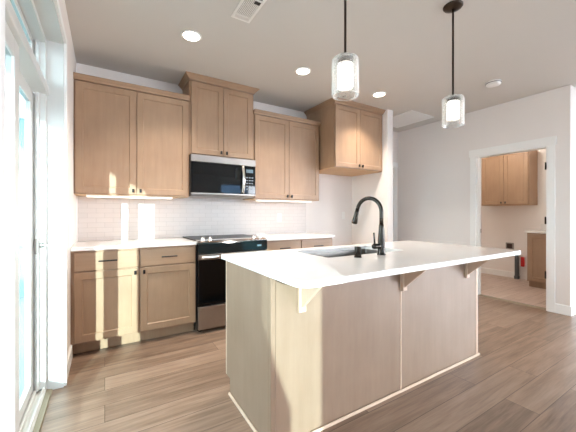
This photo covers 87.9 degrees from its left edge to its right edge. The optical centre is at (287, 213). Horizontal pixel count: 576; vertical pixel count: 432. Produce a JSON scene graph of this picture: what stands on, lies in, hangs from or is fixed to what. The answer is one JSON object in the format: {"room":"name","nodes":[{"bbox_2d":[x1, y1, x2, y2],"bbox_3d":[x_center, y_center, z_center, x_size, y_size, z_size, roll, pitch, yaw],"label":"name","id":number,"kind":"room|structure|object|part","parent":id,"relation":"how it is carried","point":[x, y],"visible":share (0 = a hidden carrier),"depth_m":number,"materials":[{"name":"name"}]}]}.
{"room":"kitchen","nodes":[
{"label":"kitchen","id":0,"kind":"room"},
{"bbox_2d":[33,0,75,388],"bbox_3d":[0.067,-0.132,-0.752,0.190,2.750,8.848,0,0,-32],"label":"wall","id":1,"kind":"structure","parent":0,"point":[71,60],"depth_m":2.40,"materials":[{"name":"paint"}]},
{"bbox_2d":[0,0,66,431],"bbox_3d":[-1.240,-0.015,1.375,0.225,2.415,1.590,0,0,-32],"label":"glass door","id":2,"kind":"structure","parent":1,"relation":"in","point":[23,39],"depth_m":1.87,"materials":[{"name":"white plastic"}]},
{"bbox_3d":[-1.089,0.183,1.081,0.040,1.940,0.749,0,0,-32],"label":"sash","id":3,"kind":"part","parent":2,"relation":"part of","materials":[{"name":"white plastic"}]},
{"bbox_3d":[-1.301,-0.992,1.337,0.028,0.278,1.408,0,0,-32],"label":"sash","id":4,"kind":"part","parent":2,"relation":"part of","materials":[{"name":"white plastic"}]},
{"bbox_3d":[-1.475,0.183,1.620,0.028,1.940,0.744,0,0,-32],"label":"sash","id":5,"kind":"part","parent":2,"relation":"part of","materials":[{"name":"white plastic"}]},
{"bbox_3d":[-1.276,-0.003,1.352,0.119,2.322,1.475,0,0,-32],"label":"frame","id":6,"kind":"part","parent":2,"relation":"part of","materials":[{"name":"white plastic"}]},
{"bbox_3d":[-1.632,0.213,1.936,0.020,0.100,0.009,0,0,-32],"label":"latch plate","id":7,"kind":"part","parent":2,"relation":"part of","materials":[{"name":"grey metal"}]},
{"bbox_2d":[67,344,72,379],"bbox_3d":[-1.684,1.135,2.296,0.013,0.115,0.444,0,0,-32],"label":"baseboard","id":8,"kind":"structure","parent":1,"relation":"attached to","point":[70,353],"depth_m":2.29,"materials":[{"name":"white paint"}]},
{"bbox_2d":[76,63,397,245],"bbox_3d":[0.761,-0.132,4.810,6.811,2.750,0.123,0,0,-32],"label":"wall","id":9,"kind":"structure","parent":0,"point":[99,218],"depth_m":3.69,"materials":[{"name":"white tile"}]},
{"bbox_2d":[76,196,77,241],"bbox_3d":[-2.106,0.050,2.982,0.012,0.458,0.010,0,0,-32],"label":"trim","id":10,"kind":"structure","parent":9,"relation":"attached to","point":[76,196],"depth_m":2.98,"materials":[{"name":"white tile"}]},
{"bbox_2d":[121,209,128,219],"bbox_3d":[-1.746,0.008,3.195,0.072,0.116,0.008,0,0,-32],"label":"wall outlet","id":11,"kind":"object","parent":9,"relation":"attached to","point":[124,212],"visible":1,"depth_m":3.19,"materials":[{"name":"white plastic"}]},
{"bbox_2d":[73,72,189,197],"bbox_3d":[-1.580,-0.723,3.091,1.020,1.088,0.373,0,0,-32],"label":"upper cabinet","id":12,"kind":"object","parent":9,"relation":"attached to","point":[130,139],"visible":1,"depth_m":2.92,"materials":[{"name":"brown wood"}]},
{"bbox_3d":[-1.716,-0.700,2.834,0.496,1.018,0.019,0,0,-32],"label":"door","id":13,"kind":"part","parent":12,"relation":"part of","materials":[{"name":"brown wood"}]},
{"bbox_2d":[86,195,172,198],"bbox_3d":[-1.578,-0.169,3.021,0.770,0.021,0.060,0,0,-32],"label":"light","id":14,"kind":"object","parent":12,"relation":"attached to","point":[104,196],"visible":0.95,"depth_m":2.98,"materials":[{"name":"white plastic"}]},
{"bbox_3d":[-1.581,-1.241,3.092,1.020,0.052,0.369,0,0,-32],"label":"crown molding","id":15,"kind":"part","parent":12,"relation":"part of","materials":[{"name":"brown wood"}]},
{"bbox_3d":[-1.290,-0.700,3.096,0.496,1.018,0.019,0,0,-32],"label":"door","id":16,"kind":"part","parent":12,"relation":"part of","materials":[{"name":"brown wood"}]},
{"bbox_2d":[178,71,259,159],"bbox_3d":[-0.814,-1.076,3.548,0.862,0.862,0.395,0,0,-32],"label":"upper cabinet","id":17,"kind":"object","parent":9,"relation":"attached to","point":[220,111],"visible":0.97,"depth_m":3.40,"materials":[{"name":"brown wood"}]},
{"bbox_3d":[-0.898,-1.050,3.337,0.358,0.786,0.019,0,0,-32],"label":"door","id":18,"kind":"part","parent":17,"relation":"part of","materials":[{"name":"brown wood"}]},
{"bbox_3d":[-0.814,-1.478,3.548,0.862,0.058,0.395,0,0,-32],"label":"crown molding","id":19,"kind":"part","parent":17,"relation":"part of","materials":[{"name":"brown wood"}]},
{"bbox_2d":[189,154,255,198],"bbox_3d":[-0.796,-0.417,3.518,0.758,0.450,0.448,0,0,-32],"label":"microwave","id":20,"kind":"object","parent":17,"relation":"attached to","point":[209,176],"visible":0.98,"depth_m":3.36,"materials":[{"name":"black metal"}]},
{"bbox_3d":[-0.776,-0.396,3.347,0.606,0.330,0.022,0,0,-32],"label":"door","id":21,"kind":"part","parent":20,"relation":"part of","materials":[{"name":"black glass"}]},
{"bbox_3d":[-0.518,-0.397,3.468,0.038,0.328,0.071,0,0,-32],"label":"handle","id":22,"kind":"part","parent":20,"relation":"part of","materials":[{"name":"silver metal"}]},
{"bbox_3d":[-0.455,-0.396,3.546,0.143,0.330,0.020,0,0,-32],"label":"control panel","id":23,"kind":"part","parent":20,"relation":"part of","materials":[{"name":"black glass"}]},
{"bbox_3d":[-0.588,-1.050,3.527,0.358,0.786,0.019,0,0,-32],"label":"door","id":24,"kind":"part","parent":17,"relation":"part of","materials":[{"name":"brown wood"}]},
{"bbox_2d":[277,214,281,221],"bbox_3d":[-0.120,0.058,4.192,0.072,0.116,0.008,0,0,-32],"label":"wall outlet","id":25,"kind":"object","parent":9,"relation":"attached to","point":[279,216],"visible":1,"depth_m":4.19,"materials":[{"name":"white plastic"}]},
{"bbox_2d":[243,109,320,200],"bbox_3d":[-0.067,-0.723,4.019,1.002,1.088,0.373,0,0,-32],"label":"upper cabinet","id":26,"kind":"object","parent":9,"relation":"attached to","point":[285,147],"visible":0.95,"depth_m":3.86,"materials":[{"name":"brown wood"}]},
{"bbox_3d":[-0.200,-0.700,3.765,0.486,1.018,0.019,0,0,-32],"label":"door","id":27,"kind":"part","parent":26,"relation":"part of","materials":[{"name":"brown wood"}]},
{"bbox_2d":[255,199,311,201],"bbox_3d":[-0.040,-0.169,3.965,0.840,0.021,0.060,0,0,-32],"label":"light","id":28,"kind":"object","parent":26,"relation":"attached to","point":[256,199],"visible":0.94,"depth_m":3.91,"materials":[{"name":"white plastic"}]},
{"bbox_2d":[257,200,297,201],"bbox_3d":[-0.040,-0.162,3.965,0.830,0.007,0.050,0,0,-32],"label":"diffuser","id":29,"kind":"object","parent":28,"relation":"attached to","point":[257,200],"depth_m":3.90,"materials":[{"name":"white plastic"}]},
{"bbox_3d":[-0.068,-1.241,4.021,1.002,0.052,0.369,0,0,-32],"label":"crown molding","id":30,"kind":"part","parent":26,"relation":"part of","materials":[{"name":"brown wood"}]},
{"bbox_3d":[0.219,-0.700,4.022,0.486,1.018,0.019,0,0,-32],"label":"door","id":31,"kind":"part","parent":26,"relation":"part of","materials":[{"name":"brown wood"}]},
{"bbox_2d":[304,96,385,176],"bbox_3d":[0.826,-1.059,4.379,0.963,0.894,0.694,0,0,-32],"label":"upper cabinet","id":32,"kind":"object","parent":9,"relation":"attached to","point":[350,132],"visible":1,"depth_m":4.11,"materials":[{"name":"brown wood"}]},
{"bbox_3d":[0.826,-1.478,4.379,0.963,0.058,0.694,0,0,-32],"label":"crown molding","id":33,"kind":"part","parent":32,"relation":"part of","materials":[{"name":"brown wood"}]},
{"bbox_3d":[0.806,-1.034,4.032,0.442,0.819,0.019,0,0,-32],"label":"door","id":34,"kind":"part","parent":32,"relation":"part of","materials":[{"name":"brown wood"}]},
{"bbox_3d":[1.187,-1.034,4.266,0.442,0.819,0.019,0,0,-32],"label":"door","id":35,"kind":"part","parent":32,"relation":"part of","materials":[{"name":"brown wood"}]},
{"bbox_2d":[393,162,397,241],"bbox_3d":[1.594,0.128,5.284,0.965,2.130,0.087,0,0,-32],"label":"door","id":36,"kind":"structure","parent":9,"relation":"in","point":[395,165],"depth_m":5.46,"materials":[{"name":"white paint"}]},
{"bbox_2d":[41,273,575,431],"bbox_3d":[3.239,1.222,1.194,7.430,0.063,8.848,0,0,-32],"label":"floor","id":37,"kind":"structure","parent":0,"point":[522,378],"depth_m":2.05,"materials":[{"name":"brown wood"}]},
{"bbox_2d":[71,248,138,353],"bbox_3d":[-1.722,0.751,2.834,0.510,0.884,0.659,0,0,-32],"label":"base cabinet","id":38,"kind":"object","parent":37,"relation":"on","point":[104,283],"visible":0.98,"depth_m":2.58,"materials":[{"name":"brown wood"}]},
{"bbox_3d":[-1.563,0.404,2.594,0.480,0.154,0.019,0,0,-32],"label":"drawer","id":39,"kind":"part","parent":38,"relation":"part of","materials":[{"name":"brown wood"}]},
{"bbox_3d":[-1.563,0.784,2.594,0.480,0.582,0.019,0,0,-32],"label":"door","id":40,"kind":"part","parent":38,"relation":"part of","materials":[{"name":"brown wood"}]},
{"bbox_2d":[70,237,196,251],"bbox_3d":[-1.507,0.294,2.970,1.018,0.030,0.639,0,0,-32],"label":"countertop","id":41,"kind":"structure","parent":38,"relation":"on","point":[159,242],"depth_m":2.80,"materials":[{"name":"white stone"}]},
{"bbox_2d":[139,245,195,340],"bbox_3d":[-1.288,0.751,3.100,0.507,0.884,0.659,0,0,-32],"label":"base cabinet","id":42,"kind":"object","parent":37,"relation":"on","point":[167,274],"visible":0.98,"depth_m":2.85,"materials":[{"name":"brown wood"}]},
{"bbox_3d":[-1.138,0.404,2.855,0.495,0.154,0.019,0,0,-32],"label":"drawer","id":43,"kind":"part","parent":42,"relation":"part of","materials":[{"name":"brown wood"}]},
{"bbox_3d":[-1.138,0.784,2.855,0.495,0.582,0.019,0,0,-32],"label":"door","id":44,"kind":"part","parent":42,"relation":"part of","materials":[{"name":"brown wood"}]},
{"bbox_2d":[183,234,266,331],"bbox_3d":[-0.719,0.714,3.394,0.766,0.959,0.741,0,0,-32],"label":"range","id":45,"kind":"object","parent":37,"relation":"on","point":[210,268],"visible":0.56,"depth_m":3.02,"materials":[{"name":"black metal"}]},
{"bbox_3d":[-0.542,0.428,3.104,0.716,0.034,0.062,0,0,-32],"label":"handle","id":46,"kind":"part","parent":45,"relation":"part of","materials":[{"name":"silver metal"}]},
{"bbox_3d":[-0.569,1.039,3.148,0.752,0.228,0.038,0,0,-32],"label":"drawer","id":47,"kind":"part","parent":45,"relation":"part of","materials":[{"name":"metal"}]},
{"bbox_2d":[183,234,257,240],"bbox_3d":[-0.760,0.273,3.460,0.766,0.012,0.583,0,0,-32],"label":"cooktop","id":48,"kind":"object","parent":45,"relation":"in","point":[234,236],"depth_m":3.50,"materials":[{"name":"black glass"}]},
{"bbox_3d":[-0.568,0.659,3.148,0.756,0.512,0.040,0,0,-32],"label":"oven door","id":49,"kind":"part","parent":45,"relation":"part of","materials":[{"name":"black glass"}]},
{"bbox_3d":[-0.585,0.279,3.175,0.762,0.029,0.088,0,0,-32],"label":"rail","id":50,"kind":"part","parent":45,"relation":"part of","materials":[{"name":"silver metal"}]},
{"bbox_3d":[-0.567,0.341,3.146,0.756,0.105,0.045,0,0,-32],"label":"control panel","id":51,"kind":"part","parent":45,"relation":"part of","materials":[{"name":"black glass"}]},
{"bbox_2d":[265,239,300,250],"bbox_3d":[-0.201,0.751,3.768,0.490,0.884,0.659,0,0,-32],"label":"base cabinet","id":52,"kind":"object","parent":37,"relation":"on","point":[279,244],"visible":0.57,"depth_m":3.51,"materials":[{"name":"brown wood"}]},
{"bbox_2d":[256,232,334,240],"bbox_3d":[0.016,0.294,3.905,1.020,0.030,0.639,0,0,-32],"label":"countertop","id":53,"kind":"structure","parent":52,"relation":"on","point":[283,236],"depth_m":3.80,"materials":[{"name":"white stone"}]},
{"bbox_2d":[301,238,331,247],"bbox_3d":[0.222,0.751,4.027,0.501,0.884,0.659,0,0,-32],"label":"base cabinet","id":54,"kind":"object","parent":37,"relation":"on","point":[316,242],"visible":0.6,"depth_m":3.76,"materials":[{"name":"brown wood"}]},
{"bbox_2d":[226,260,488,431],"bbox_3d":[0.645,0.751,2.188,2.005,0.884,0.859,0,0,-32],"label":"kitchen island","id":55,"kind":"object","parent":37,"relation":"on","point":[298,359],"visible":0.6,"depth_m":1.79,"materials":[{"name":"brown wood"}]},
{"bbox_3d":[-0.253,0.751,1.773,0.013,0.884,0.601,0,0,-32],"label":"panel","id":56,"kind":"part","parent":55,"relation":"part of","materials":[{"name":"brown wood"}]},
{"bbox_3d":[-0.082,0.751,1.505,0.027,0.884,0.031,0,0,-32],"label":"corner post","id":57,"kind":"part","parent":55,"relation":"part of","materials":[{"name":"brown wood"}]},
{"bbox_3d":[0.342,0.751,1.758,0.956,0.884,0.013,0,0,-32],"label":"panel","id":58,"kind":"part","parent":55,"relation":"part of","materials":[{"name":"brown wood"}]},
{"bbox_3d":[0.613,1.183,2.241,2.005,0.019,0.584,0,0,-32],"label":"shoe molding","id":59,"kind":"part","parent":55,"relation":"part of","materials":[{"name":"beige wood"}]},
{"bbox_2d":[221,241,520,287],"bbox_3d":[0.659,0.294,2.162,2.024,0.030,0.990,0,0,-32],"label":"island countertop","id":60,"kind":"structure","parent":55,"relation":"on","point":[298,268],"depth_m":1.79,"materials":[{"name":"white stone"}]},
{"bbox_2d":[311,249,377,257],"bbox_3d":[0.466,0.417,2.256,0.771,0.216,0.426,0,0,-32],"label":"sink","id":61,"kind":"object","parent":60,"relation":"in","point":[363,251],"visible":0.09,"depth_m":2.47,"materials":[{"name":"metal"}]},
{"bbox_2d":[354,246,361,257],"bbox_3d":[0.446,0.244,1.907,0.049,0.069,0.049,0,0,-32],"label":"air gap cap","id":62,"kind":"object","parent":60,"relation":"on","point":[357,249],"visible":1,"depth_m":1.89,"materials":[{"name":"grey metal"}]},
{"bbox_2d":[352,196,385,254],"bbox_3d":[0.556,0.079,2.106,0.115,0.401,0.271,0,0,-32],"label":"faucet","id":63,"kind":"object","parent":60,"relation":"on","point":[380,246],"visible":1,"depth_m":2.02,"materials":[{"name":"grey metal"}]},
{"bbox_3d":[0.571,-0.021,2.105,0.027,0.201,0.224,0,0,-41],"label":"spout","id":64,"kind":"part","parent":63,"relation":"part of","materials":[{"name":"grey metal"}]},
{"bbox_3d":[0.594,0.181,2.005,0.073,0.110,0.035,0,0,-32],"label":"handle","id":65,"kind":"part","parent":63,"relation":"part of","materials":[{"name":"grey metal"}]},
{"bbox_3d":[1.167,0.751,2.264,0.956,0.884,0.013,0,0,-32],"label":"panel","id":66,"kind":"part","parent":55,"relation":"part of","materials":[{"name":"brown wood"}]},
{"bbox_3d":[1.584,0.751,2.527,0.027,0.884,0.031,0,0,-32],"label":"corner post","id":67,"kind":"part","parent":55,"relation":"part of","materials":[{"name":"beige wood"}]},
{"bbox_2d":[514,255,519,278],"bbox_3d":[4.185,0.960,5.464,0.084,0.460,0.084,0,0,-32],"label":"drain pipe","id":68,"kind":"object","parent":37,"relation":"on","point":[516,276],"visible":0.8,"depth_m":5.43,"materials":[{"name":"grey plastic"}]},
{"bbox_2d":[527,233,545,288],"bbox_3d":[4.334,0.751,4.705,0.628,0.884,0.727,0,0,-32],"label":"base cabinet","id":69,"kind":"object","parent":37,"relation":"on","point":[536,242],"visible":0.41,"depth_m":4.75,"materials":[{"name":"brown wood"}]},
{"bbox_2d":[525,224,545,233],"bbox_3d":[4.326,0.243,4.708,0.639,0.130,0.760,0,0,-32],"label":"countertop","id":70,"kind":"structure","parent":69,"relation":"on","point":[542,226],"depth_m":4.96,"materials":[{"name":"white stone"}]},
{"bbox_2d":[65,0,575,131],"bbox_3d":[3.196,-1.567,1.168,7.531,0.120,8.848,0,0,-32],"label":"ceiling","id":71,"kind":"structure","parent":0,"point":[403,48],"depth_m":2.66,"materials":[{"name":"paint"}]},
{"bbox_2d":[181,30,201,41],"bbox_3d":[-0.817,-1.503,2.529,0.171,0.006,0.171,0,0,-32],"label":"recessed light","id":72,"kind":"object","parent":71,"relation":"in","point":[189,35],"visible":1,"depth_m":2.52,"materials":[{"name":"white plastic"}]},
{"bbox_2d":[231,0,266,22],"bbox_3d":[-0.287,-1.502,2.178,0.154,0.008,0.323,0,0,-32],"label":"ceiling vent","id":73,"kind":"object","parent":71,"relation":"in","point":[246,10],"visible":1,"depth_m":2.20,"materials":[{"name":"white plastic"}]},
{"bbox_2d":[295,67,310,74],"bbox_3d":[0.158,-1.503,3.154,0.171,0.006,0.171,0,0,-32],"label":"recessed light","id":74,"kind":"object","parent":71,"relation":"in","point":[302,70],"visible":1,"depth_m":3.15,"materials":[{"name":"white plastic"}]},
{"bbox_2d":[332,0,358,100],"bbox_3d":[0.311,-1.072,1.624,0.147,0.868,0.147,0,0,-32],"label":"pendant light","id":75,"kind":"object","parent":71,"relation":"hanging from","point":[345,62],"visible":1,"depth_m":1.59,"materials":[{"name":"white glass"}]},
{"bbox_3d":[0.311,-1.165,1.624,0.014,0.644,0.014,0,0,-32],"label":"rod","id":76,"kind":"part","parent":75,"relation":"part of","materials":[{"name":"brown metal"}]},
{"bbox_3d":[0.311,-0.748,1.624,0.088,0.130,0.088,0,0,-32],"label":"lamp shade","id":77,"kind":"part","parent":75,"relation":"part of","materials":[{"name":"white glass"}]},
{"bbox_3d":[0.311,-0.741,1.624,0.147,0.205,0.147,0,0,-32],"label":"lamp shade","id":78,"kind":"part","parent":75,"relation":"part of","materials":[{"name":"clear glass"}]},
{"bbox_2d":[372,92,385,96],"bbox_3d":[1.149,-1.503,3.770,0.171,0.006,0.171,0,0,-32],"label":"recessed light","id":79,"kind":"object","parent":71,"relation":"in","point":[376,94],"visible":1,"depth_m":3.76,"materials":[{"name":"white plastic"}]},
{"bbox_2d":[393,110,433,127],"bbox_3d":[1.854,-1.501,4.781,0.550,0.012,0.690,0,0,-32],"label":"attic hatch","id":80,"kind":"object","parent":71,"relation":"attached to","point":[410,117],"visible":0.77,"depth_m":4.71,"materials":[{"name":"white paint"}]},
{"bbox_2d":[442,0,464,127],"bbox_3d":[1.197,-1.072,2.167,0.147,0.868,0.147,0,0,-32],"label":"pendant light","id":81,"kind":"object","parent":71,"relation":"hanging from","point":[452,101],"visible":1,"depth_m":2.14,"materials":[{"name":"white glass"}]},
{"bbox_3d":[1.197,-1.165,2.167,0.014,0.644,0.014,0,0,-32],"label":"rod","id":82,"kind":"part","parent":81,"relation":"part of","materials":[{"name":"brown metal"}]},
{"bbox_3d":[1.197,-0.748,2.167,0.088,0.130,0.088,0,0,-32],"label":"lamp shade","id":83,"kind":"part","parent":81,"relation":"part of","materials":[{"name":"white glass"}]},
{"bbox_3d":[1.197,-0.741,2.167,0.147,0.205,0.147,0,0,-32],"label":"lamp shade","id":84,"kind":"part","parent":81,"relation":"part of","materials":[{"name":"clear glass"}]},
{"bbox_2d":[485,79,501,87],"bbox_3d":[2.350,-1.486,3.417,0.154,0.042,0.154,0,0,-32],"label":"smoke detector","id":85,"kind":"object","parent":71,"relation":"attached to","point":[496,82],"visible":1,"depth_m":3.38,"materials":[{"name":"white plastic"}]},
{"bbox_2d":[352,109,392,244],"bbox_3d":[1.295,-0.157,4.648,0.115,2.700,0.728,0,0,-32],"label":"wall","id":86,"kind":"structure","parent":0,"point":[379,185],"depth_m":4.47,"materials":[{"name":"paint"}]},
{"bbox_2d":[398,85,573,305],"bbox_3d":[2.718,-0.132,4.539,0.115,2.750,2.401,0,0,-32],"label":"wall","id":87,"kind":"structure","parent":0,"point":[434,160],"depth_m":4.51,"materials":[{"name":"paint"}]},
{"bbox_2d":[469,136,556,312],"bbox_3d":[3.009,0.129,4.045,0.138,2.128,1.007,0,0,-32],"label":"door frame","id":88,"kind":"structure","parent":87,"relation":"in","point":[548,143],"depth_m":3.79,"materials":[{"name":"white paint"}]},
{"bbox_2d":[555,303,571,315],"bbox_3d":[3.259,1.135,3.535,0.013,0.115,0.149,0,0,-32],"label":"baseboard","id":89,"kind":"structure","parent":87,"relation":"attached to","point":[559,308],"depth_m":3.53,"materials":[{"name":"white paint"}]},
{"bbox_2d":[481,149,545,279],"bbox_3d":[4.247,-0.132,5.545,0.100,2.750,2.286,0,0,-32],"label":"wall","id":90,"kind":"structure","parent":0,"point":[500,225],"depth_m":5.55,"materials":[{"name":"paint"}]},
{"bbox_2d":[481,267,514,277],"bbox_3d":[3.914,1.135,5.979,0.013,0.115,1.158,0,0,-32],"label":"baseboard","id":91,"kind":"structure","parent":90,"relation":"attached to","point":[511,274],"depth_m":5.75,"materials":[{"name":"white paint"}]},
{"bbox_2d":[482,150,537,205],"bbox_3d":[4.015,-0.629,5.455,0.388,0.955,0.750,0,0,-32],"label":"upper cabinet","id":92,"kind":"object","parent":90,"relation":"attached to","point":[509,179],"visible":0.95,"depth_m":5.29,"materials":[{"name":"brown wood"}]},
{"bbox_3d":[3.787,-0.629,5.530,0.019,0.931,0.360,0,0,-32],"label":"door","id":93,"kind":"part","parent":92,"relation":"part of","materials":[{"name":"brown wood"}]},
{"bbox_3d":[3.978,-0.629,5.219,0.019,0.931,0.360,0,0,-32],"label":"door","id":94,"kind":"part","parent":92,"relation":"part of","materials":[{"name":"brown wood"}]},
{"bbox_2d":[506,242,513,248],"bbox_3d":[4.148,0.603,5.590,0.022,0.120,0.130,0,0,-32],"label":"washer outlet box","id":95,"kind":"object","parent":90,"relation":"attached to","point":[508,245],"visible":0.97,"depth_m":5.58,"materials":[{"name":"grey"}]},
{"bbox_2d":[521,257,524,266],"bbox_3d":[4.249,0.871,5.408,0.040,0.175,0.050,0,0,-32],"label":"valve cover","id":96,"kind":"object","parent":90,"relation":"attached to","point":[522,258],"visible":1,"depth_m":5.39,"materials":[{"name":"red plastic"}]},
{"bbox_2d":[540,224,545,229],"bbox_3d":[4.590,0.229,4.870,0.020,0.101,0.760,0,0,-32],"label":"backsplash","id":97,"kind":"structure","parent":90,"relation":"attached to","point":[542,226],"depth_m":5.16,"materials":[{"name":"white stone"}]},
{"bbox_2d":[574,87,575,303],"bbox_3d":[4.367,-0.132,4.210,2.352,2.750,0.115,0,0,-32],"label":"wall","id":98,"kind":"structure","parent":0,"point":[574,87],"depth_m":3.56,"materials":[{"name":"paint"}]},
{"bbox_2d":[572,304,575,315],"bbox_3d":[4.309,1.135,4.099,2.367,0.115,0.013,0,0,-32],"label":"baseboard","id":99,"kind":"structure","parent":98,"relation":"attached to","point":[574,305],"depth_m":3.52,"materials":[{"name":"white paint"}]},
{"label":"outside","id":100,"kind":"structure","parent":0,"visible":0},
{"bbox_2d":[19,297,24,398],"bbox_3d":[-4.019,1.303,-2.466,8.569,0.100,18.000,0,0,-32],"label":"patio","id":101,"kind":"structure","parent":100,"point":[21,299],"depth_m":2.84,"materials":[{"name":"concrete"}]},
{"bbox_2d":[19,118,24,297],"bbox_3d":[-5.426,-0.037,3.651,4.569,2.780,0.100,0,0,-32],"label":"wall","id":102,"kind":"structure","parent":101,"relation":"on","point":[21,121],"depth_m":4.47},
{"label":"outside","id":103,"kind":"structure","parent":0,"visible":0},
{"bbox_2d":[19,93,24,118],"bbox_3d":[-1.161,-1.447,-0.184,1.309,0.160,11.100,0,0,-32],"label":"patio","id":104,"kind":"structure","parent":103,"point":[21,100],"depth_m":4.01,"materials":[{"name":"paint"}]}
]}

